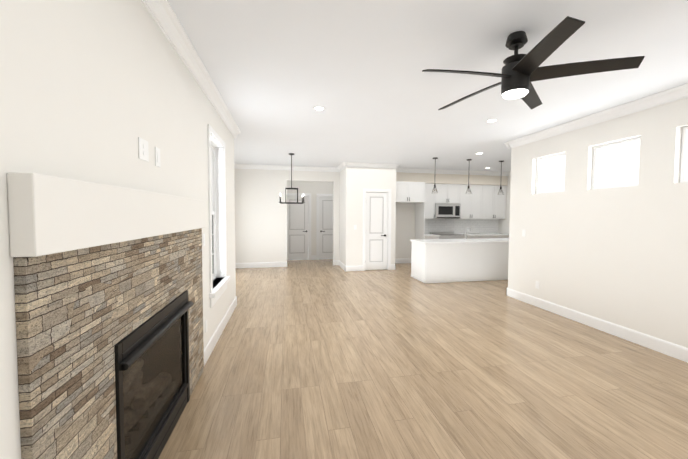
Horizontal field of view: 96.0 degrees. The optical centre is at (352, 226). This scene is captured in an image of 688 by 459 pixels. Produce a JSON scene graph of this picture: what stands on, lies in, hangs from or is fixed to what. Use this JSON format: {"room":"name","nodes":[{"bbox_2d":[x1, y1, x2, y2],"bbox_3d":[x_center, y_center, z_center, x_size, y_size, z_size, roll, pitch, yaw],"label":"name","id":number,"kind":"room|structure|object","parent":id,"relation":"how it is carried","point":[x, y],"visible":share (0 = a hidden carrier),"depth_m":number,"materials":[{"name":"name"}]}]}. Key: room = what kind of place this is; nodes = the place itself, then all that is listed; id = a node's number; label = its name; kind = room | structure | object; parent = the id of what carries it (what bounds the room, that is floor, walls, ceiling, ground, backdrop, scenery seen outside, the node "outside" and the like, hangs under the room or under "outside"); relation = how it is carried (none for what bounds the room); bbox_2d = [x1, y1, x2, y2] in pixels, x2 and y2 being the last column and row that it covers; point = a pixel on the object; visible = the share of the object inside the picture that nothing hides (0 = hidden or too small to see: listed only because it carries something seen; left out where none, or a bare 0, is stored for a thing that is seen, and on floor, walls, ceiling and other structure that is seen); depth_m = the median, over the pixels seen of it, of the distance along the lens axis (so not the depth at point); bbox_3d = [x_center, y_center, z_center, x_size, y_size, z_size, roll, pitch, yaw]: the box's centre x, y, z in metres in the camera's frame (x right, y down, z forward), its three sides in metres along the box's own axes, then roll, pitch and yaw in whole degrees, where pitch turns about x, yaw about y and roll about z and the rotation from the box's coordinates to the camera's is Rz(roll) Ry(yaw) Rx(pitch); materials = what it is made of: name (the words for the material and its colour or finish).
{"room":"living room and kitchen","nodes":[
{"label":"living room and kitchen","id":0,"kind":"room"},
{"bbox_2d":[0,0,235,458],"bbox_3d":[-1.039,0.048,0.774,0.150,2.740,8.313,0,2,-12],"label":"wall","id":1,"kind":"structure","parent":0,"point":[92,90],"depth_m":1.30,"materials":[{"name":"paint"}]},
{"bbox_2d":[7,172,205,256],"bbox_3d":[-1.163,-0.075,1.859,0.064,0.245,1.979,0,2,-12],"label":"fireplace mantel","id":2,"kind":"object","parent":1,"relation":"attached to","point":[48,214],"visible":1,"depth_m":1.11,"materials":[{"name":"paint"}]},
{"bbox_2d":[13,228,203,458],"bbox_3d":[-1.185,0.710,1.887,0.029,1.324,1.955,0,2,-12],"label":"stone fireplace surround","id":3,"kind":"structure","parent":1,"relation":"attached to","point":[80,313],"depth_m":1.19,"materials":[{"name":"beige stone"}]},
{"bbox_2d":[138,137,148,161],"bbox_3d":[-1.165,-0.429,1.729,0.008,0.116,0.116,0,2,-12],"label":"outlet","id":4,"kind":"object","parent":1,"relation":"attached to","point":[143,151],"visible":1,"depth_m":1.72,"materials":[{"name":"white plastic"}]},
{"bbox_2d":[155,147,160,166],"bbox_3d":[-1.206,-0.430,1.919,0.008,0.116,0.072,0,2,-12],"label":"outlet","id":5,"kind":"object","parent":1,"relation":"attached to","point":[157,157],"visible":1,"depth_m":1.90,"materials":[{"name":"white plastic"}]},
{"bbox_2d":[141,0,240,138],"bbox_3d":[-0.941,-1.270,0.861,0.088,0.111,8.251,0,2,-12],"label":"crown molding","id":6,"kind":"structure","parent":1,"relation":"attached to","point":[164,16],"depth_m":2.37,"materials":[{"name":"white wood"}]},
{"bbox_2d":[208,124,229,307],"bbox_3d":[-1.623,-0.118,3.612,0.202,1.899,0.934,0,2,-12],"label":"double-hung window","id":7,"kind":"structure","parent":1,"relation":"in","point":[213,210],"depth_m":3.93,"materials":[{"name":"clear glass"}]},
{"bbox_2d":[204,297,236,365],"bbox_3d":[-1.623,1.217,3.891,0.015,0.140,2.103,0,2,-12],"label":"baseboard","id":8,"kind":"structure","parent":1,"relation":"attached to","point":[216,335],"depth_m":3.57,"materials":[{"name":"white wood"}]},
{"bbox_2d":[287,181,332,254],"bbox_3d":[-1.078,-0.327,9.835,4.760,2.740,0.120,0,2,-12],"label":"wall","id":9,"kind":"structure","parent":0,"point":[313,189],"depth_m":9.73,"materials":[{"name":"paint"}]},
{"bbox_2d":[287,196,307,259],"bbox_3d":[-1.731,0.043,9.675,0.699,1.991,0.096,0,2,-12],"label":"hall door","id":10,"kind":"structure","parent":9,"relation":"in","point":[297,231],"depth_m":9.69,"materials":[{"name":"white wood"}]},
{"bbox_2d":[287,193,310,259],"bbox_3d":[-1.734,0.003,9.698,0.867,2.085,0.135,0,2,-12],"label":"door frame","id":11,"kind":"structure","parent":9,"relation":"attached to","point":[292,194],"depth_m":9.72,"materials":[{"name":"white wood"}]},
{"bbox_2d":[316,194,332,259],"bbox_3d":[-0.728,0.000,9.915,0.867,2.085,0.135,0,2,-12],"label":"door frame","id":12,"kind":"structure","parent":9,"relation":"attached to","point":[317,195],"depth_m":9.77,"materials":[{"name":"white wood"}]},
{"bbox_2d":[319,197,332,258],"bbox_3d":[-0.721,0.040,9.893,0.699,1.991,0.096,0,2,-12],"label":"hall door","id":13,"kind":"structure","parent":9,"relation":"in","point":[325,227],"depth_m":9.87,"materials":[{"name":"white wood"}]},
{"bbox_2d":[339,168,344,264],"bbox_3d":[-0.224,-0.261,8.343,0.120,2.740,0.860,0,2,-12],"label":"wall","id":14,"kind":"structure","parent":0,"point":[342,220],"depth_m":8.29,"materials":[{"name":"paint"}]},
{"bbox_2d":[337,164,343,171],"bbox_3d":[-0.298,-1.569,8.174,0.088,0.111,0.870,0,2,-12],"label":"crown molding","id":15,"kind":"structure","parent":14,"relation":"attached to","point":[339,168],"depth_m":8.40,"materials":[{"name":"white wood"}]},
{"bbox_2d":[338,260,345,270],"bbox_3d":[-0.283,1.041,8.316,0.015,0.140,0.995,0,2,-12],"label":"baseboard","id":16,"kind":"structure","parent":14,"relation":"attached to","point":[340,263],"depth_m":8.30,"materials":[{"name":"white wood"}]},
{"bbox_2d":[234,169,453,262],"bbox_3d":[0.802,-0.285,9.065,8.110,2.740,0.120,0,2,-12],"label":"wall","id":17,"kind":"structure","parent":0,"point":[260,223],"depth_m":8.36,"materials":[{"name":"paint"}]},
{"bbox_2d":[235,262,286,267],"bbox_3d":[-2.472,1.029,8.346,1.396,0.140,0.015,0,2,-12],"label":"baseboard","id":18,"kind":"structure","parent":17,"relation":"attached to","point":[255,264],"depth_m":8.34,"materials":[{"name":"white wood"}]},
{"bbox_2d":[237,164,336,171],"bbox_3d":[-1.701,-1.584,8.363,2.750,0.111,0.088,0,2,-12],"label":"crown molding","id":19,"kind":"structure","parent":17,"relation":"attached to","point":[265,167],"depth_m":8.34,"materials":[{"name":"white wood"}]},
{"bbox_2d":[395,258,410,262],"bbox_3d":[1.362,1.014,9.173,0.920,0.140,0.015,0,2,-12],"label":"baseboard","id":20,"kind":"structure","parent":17,"relation":"attached to","point":[404,260],"depth_m":9.20,"materials":[{"name":"white wood"}]},
{"bbox_2d":[396,181,424,238],"bbox_3d":[1.468,-0.078,8.832,0.984,2.346,0.627,0,2,-12],"label":"upper cabinet","id":21,"kind":"object","parent":17,"relation":"attached to","point":[410,192],"visible":0.77,"depth_m":8.60,"materials":[{"name":"white wood"}]},
{"bbox_2d":[425,183,436,218],"bbox_3d":[2.169,-0.746,9.110,0.505,1.026,0.327,0,2,-12],"label":"upper cabinet","id":22,"kind":"object","parent":17,"relation":"attached to","point":[430,199],"depth_m":8.96,"materials":[{"name":"white wood"}]},
{"bbox_2d":[437,184,460,202],"bbox_3d":[2.747,-0.978,9.225,0.789,0.567,0.327,0,2,-12],"label":"upper cabinet","id":23,"kind":"object","parent":17,"relation":"attached to","point":[447,193],"depth_m":9.08,"materials":[{"name":"white wood"}]},
{"bbox_2d":[435,203,460,217],"bbox_3d":[2.756,-0.473,9.191,0.781,0.426,0.437,0,2,-12],"label":"microwave","id":24,"kind":"object","parent":23,"relation":"attached to","point":[447,210],"visible":0.96,"depth_m":9.01,"materials":[{"name":"silver metal"}]},
{"bbox_2d":[454,184,484,218],"bbox_3d":[3.498,-0.751,9.396,0.864,1.026,0.327,0,2,-12],"label":"upper cabinet","id":25,"kind":"object","parent":17,"relation":"attached to","point":[483,202],"depth_m":9.25,"materials":[{"name":"white wood"}]},
{"bbox_2d":[485,185,505,218],"bbox_3d":[4.237,-0.754,9.556,0.876,1.026,0.327,0,2,-12],"label":"upper cabinet","id":26,"kind":"object","parent":17,"relation":"attached to","point":[494,203],"depth_m":9.41,"materials":[{"name":"white wood"}]},
{"bbox_2d":[345,167,395,265],"bbox_3d":[0.466,-0.242,7.991,1.320,2.740,0.120,0,2,-12],"label":"wall","id":27,"kind":"structure","parent":0,"point":[358,180],"depth_m":7.87,"materials":[{"name":"paint"}]},
{"bbox_2d":[346,265,361,270],"bbox_3d":[0.044,1.061,7.887,0.422,0.140,0.015,0,2,-12],"label":"baseboard","id":28,"kind":"structure","parent":27,"relation":"attached to","point":[348,268],"depth_m":7.88,"materials":[{"name":"white wood"}]},
{"bbox_2d":[341,162,398,167],"bbox_3d":[0.495,-1.551,7.835,1.496,0.111,0.088,0,2,-12],"label":"crown molding","id":29,"kind":"structure","parent":27,"relation":"attached to","point":[345,164],"depth_m":7.82,"materials":[{"name":"white wood"}]},
{"bbox_2d":[365,192,387,269],"bbox_3d":[0.618,0.120,8.005,0.592,2.001,0.096,0,2,-12],"label":"pantry door","id":30,"kind":"structure","parent":27,"relation":"in","point":[376,230],"depth_m":8.01,"materials":[{"name":"white wood"}]},
{"bbox_2d":[362,189,390,270],"bbox_3d":[0.615,0.080,8.028,0.760,2.095,0.135,0,2,-12],"label":"door frame","id":31,"kind":"structure","parent":27,"relation":"attached to","point":[388,191],"depth_m":7.96,"materials":[{"name":"white wood"}]},
{"bbox_2d":[158,259,687,458],"bbox_3d":[1.847,1.355,3.898,8.260,0.100,13.090,0,2,-12],"label":"floor","id":32,"kind":"structure","parent":0,"point":[319,359],"depth_m":2.72,"materials":[{"name":"brown wood"}]},
{"bbox_2d":[114,290,193,458],"bbox_3d":[-1.337,0.940,1.862,0.441,0.859,1.020,0,2,-12],"label":"fireplace insert","id":33,"kind":"object","parent":32,"relation":"on","point":[152,383],"visible":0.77,"depth_m":1.78,"materials":[{"name":"black metal"}]},
{"bbox_2d":[425,235,436,238],"bbox_3d":[2.165,0.679,9.025,0.450,0.825,0.607,0,2,-12],"label":"base cabinet","id":34,"kind":"object","parent":32,"relation":"on","point":[426,236],"depth_m":8.69,"materials":[{"name":"white wood"}]},
{"bbox_2d":[437,235,468,238],"bbox_3d":[2.770,0.659,9.148,0.899,0.860,0.621,0,2,-12],"label":"base cabinet","id":35,"kind":"object","parent":32,"relation":"on","point":[438,236],"depth_m":8.84,"materials":[{"name":"white wood"}]},
{"bbox_2d":[410,240,508,282],"bbox_3d":[2.747,0.760,7.132,2.675,0.825,0.743,0,2,-12],"label":"kitchen island","id":36,"kind":"object","parent":32,"relation":"on","point":[450,260],"depth_m":6.71,"materials":[{"name":"wood"}]},
{"bbox_2d":[414,240,508,243],"bbox_3d":[2.751,0.328,7.118,2.716,0.040,0.805,0,2,-12],"label":"island countertop","id":37,"kind":"structure","parent":36,"relation":"on","point":[415,241],"depth_m":6.76,"materials":[{"name":"white stone"}]},
{"bbox_2d":[469,235,496,238],"bbox_3d":[3.692,0.673,9.355,1.104,0.825,0.607,0,2,-12],"label":"base cabinet","id":38,"kind":"object","parent":32,"relation":"on","point":[470,236],"depth_m":9.03,"materials":[{"name":"white wood"}]},
{"bbox_2d":[497,235,508,237],"bbox_3d":[4.404,0.671,9.508,0.581,0.825,0.607,0,2,-12],"label":"base cabinet","id":39,"kind":"object","parent":32,"relation":"on","point":[498,236],"depth_m":9.18,"materials":[{"name":"white wood"}]},
{"bbox_2d":[168,0,687,171],"bbox_3d":[1.861,-1.482,3.781,8.260,0.100,13.090,0,2,-12],"label":"ceiling","id":40,"kind":"structure","parent":0,"point":[278,70],"depth_m":2.77,"materials":[{"name":"paint"}]},
{"bbox_2d":[279,153,304,203],"bbox_3d":[-1.312,-1.036,6.662,0.536,1.064,0.536,0,2,-12],"label":"dining chandelier","id":41,"kind":"object","parent":40,"relation":"hanging from","point":[297,202],"visible":1,"depth_m":6.58,"materials":[{"name":"black metal"}]},
{"bbox_2d":[313,106,325,110],"bbox_3d":[-0.407,-1.439,3.769,0.156,0.006,0.156,0,2,-12],"label":"recessed light","id":42,"kind":"object","parent":40,"relation":"in","point":[319,108],"visible":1,"depth_m":3.76,"materials":[{"name":"white plastic"}]},
{"bbox_2d":[432,157,437,193],"bbox_3d":[1.879,-1.165,7.059,0.150,0.805,0.150,0,2,-12],"label":"pendant light","id":43,"kind":"object","parent":40,"relation":"hanging from","point":[435,158],"visible":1,"depth_m":7.05,"materials":[{"name":"black metal"}]},
{"bbox_2d":[465,159,471,193],"bbox_3d":[2.719,-1.168,7.240,0.150,0.805,0.150,0,2,-12],"label":"pendant light","id":44,"kind":"object","parent":40,"relation":"hanging from","point":[468,188],"visible":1,"depth_m":7.24,"materials":[{"name":"black metal"}]},
{"bbox_2d":[486,119,497,122],"bbox_3d":[1.902,-1.446,4.226,0.156,0.006,0.156,0,2,-12],"label":"recessed light","id":45,"kind":"object","parent":40,"relation":"in","point":[491,120],"visible":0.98,"depth_m":4.21,"materials":[{"name":"white plastic"}]},
{"bbox_2d":[497,161,503,194],"bbox_3d":[3.559,-1.171,7.421,0.150,0.805,0.150,0,2,-12],"label":"pendant light","id":46,"kind":"object","parent":40,"relation":"hanging from","point":[501,191],"visible":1,"depth_m":7.41,"materials":[{"name":"black metal"}]},
{"bbox_2d":[422,16,644,109],"bbox_3d":[1.121,-1.159,2.216,1.303,0.422,1.367,0,2,-12],"label":"ceiling fan","id":47,"kind":"object","parent":40,"relation":"hanging from","point":[520,74],"visible":1,"depth_m":2.11,"materials":[{"name":"black metal"}]},
{"bbox_2d":[396,172,507,185],"bbox_3d":[2.820,-1.456,9.200,3.796,0.386,0.368,0,2,-12],"label":"soffit","id":48,"kind":"structure","parent":0,"point":[451,178],"depth_m":9.03,"materials":[{"name":"paint"}]},
{"bbox_2d":[401,168,508,175],"bbox_3d":[2.869,-1.585,8.971,3.800,0.111,0.088,0,2,-12],"label":"crown molding","id":49,"kind":"structure","parent":48,"relation":"attached to","point":[434,171],"depth_m":8.99,"materials":[{"name":"white wood"}]},
{"bbox_2d":[498,176,510,233],"bbox_3d":[5.125,-0.215,7.904,0.150,2.740,3.977,0,2,-12],"label":"wall","id":50,"kind":"structure","parent":0,"point":[503,226],"depth_m":9.47,"materials":[{"name":"paint"}]},
{"bbox_2d":[508,97,687,347],"bbox_3d":[3.716,0.037,1.636,0.150,2.740,7.993,0,2,-12],"label":"wall","id":51,"kind":"structure","parent":0,"point":[618,255],"depth_m":3.79,"materials":[{"name":"paint"}]},
{"bbox_2d":[536,153,565,193],"bbox_3d":[3.069,-0.800,4.736,0.050,0.566,0.600,0,2,-12],"label":"window","id":52,"kind":"structure","parent":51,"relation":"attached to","point":[550,176],"depth_m":4.76,"materials":[{"name":"white glass"}]},
{"bbox_2d":[504,83,687,148],"bbox_3d":[3.581,-1.280,1.673,0.088,0.111,7.931,0,2,-12],"label":"crown molding","id":53,"kind":"structure","parent":51,"relation":"attached to","point":[680,92],"depth_m":3.76,"materials":[{"name":"white wood"}]},
{"bbox_2d":[506,288,687,362],"bbox_3d":[3.610,1.333,1.753,0.015,0.140,7.858,0,2,-12],"label":"baseboard","id":54,"kind":"structure","parent":51,"relation":"attached to","point":[676,351],"depth_m":3.80,"materials":[{"name":"white wood"}]},
{"bbox_2d":[592,137,639,188],"bbox_3d":[3.269,-0.761,3.812,0.050,0.566,0.607,0,2,-12],"label":"window","id":55,"kind":"structure","parent":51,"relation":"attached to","point":[615,164],"depth_m":3.82,"materials":[{"name":"white glass"}]},
{"bbox_2d":[680,126,687,182],"bbox_3d":[3.467,-0.722,2.895,0.050,0.566,0.606,0,2,-12],"label":"window","id":56,"kind":"structure","parent":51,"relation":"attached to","point":[684,165],"depth_m":3.17,"materials":[{"name":"white glass"}]}
]}

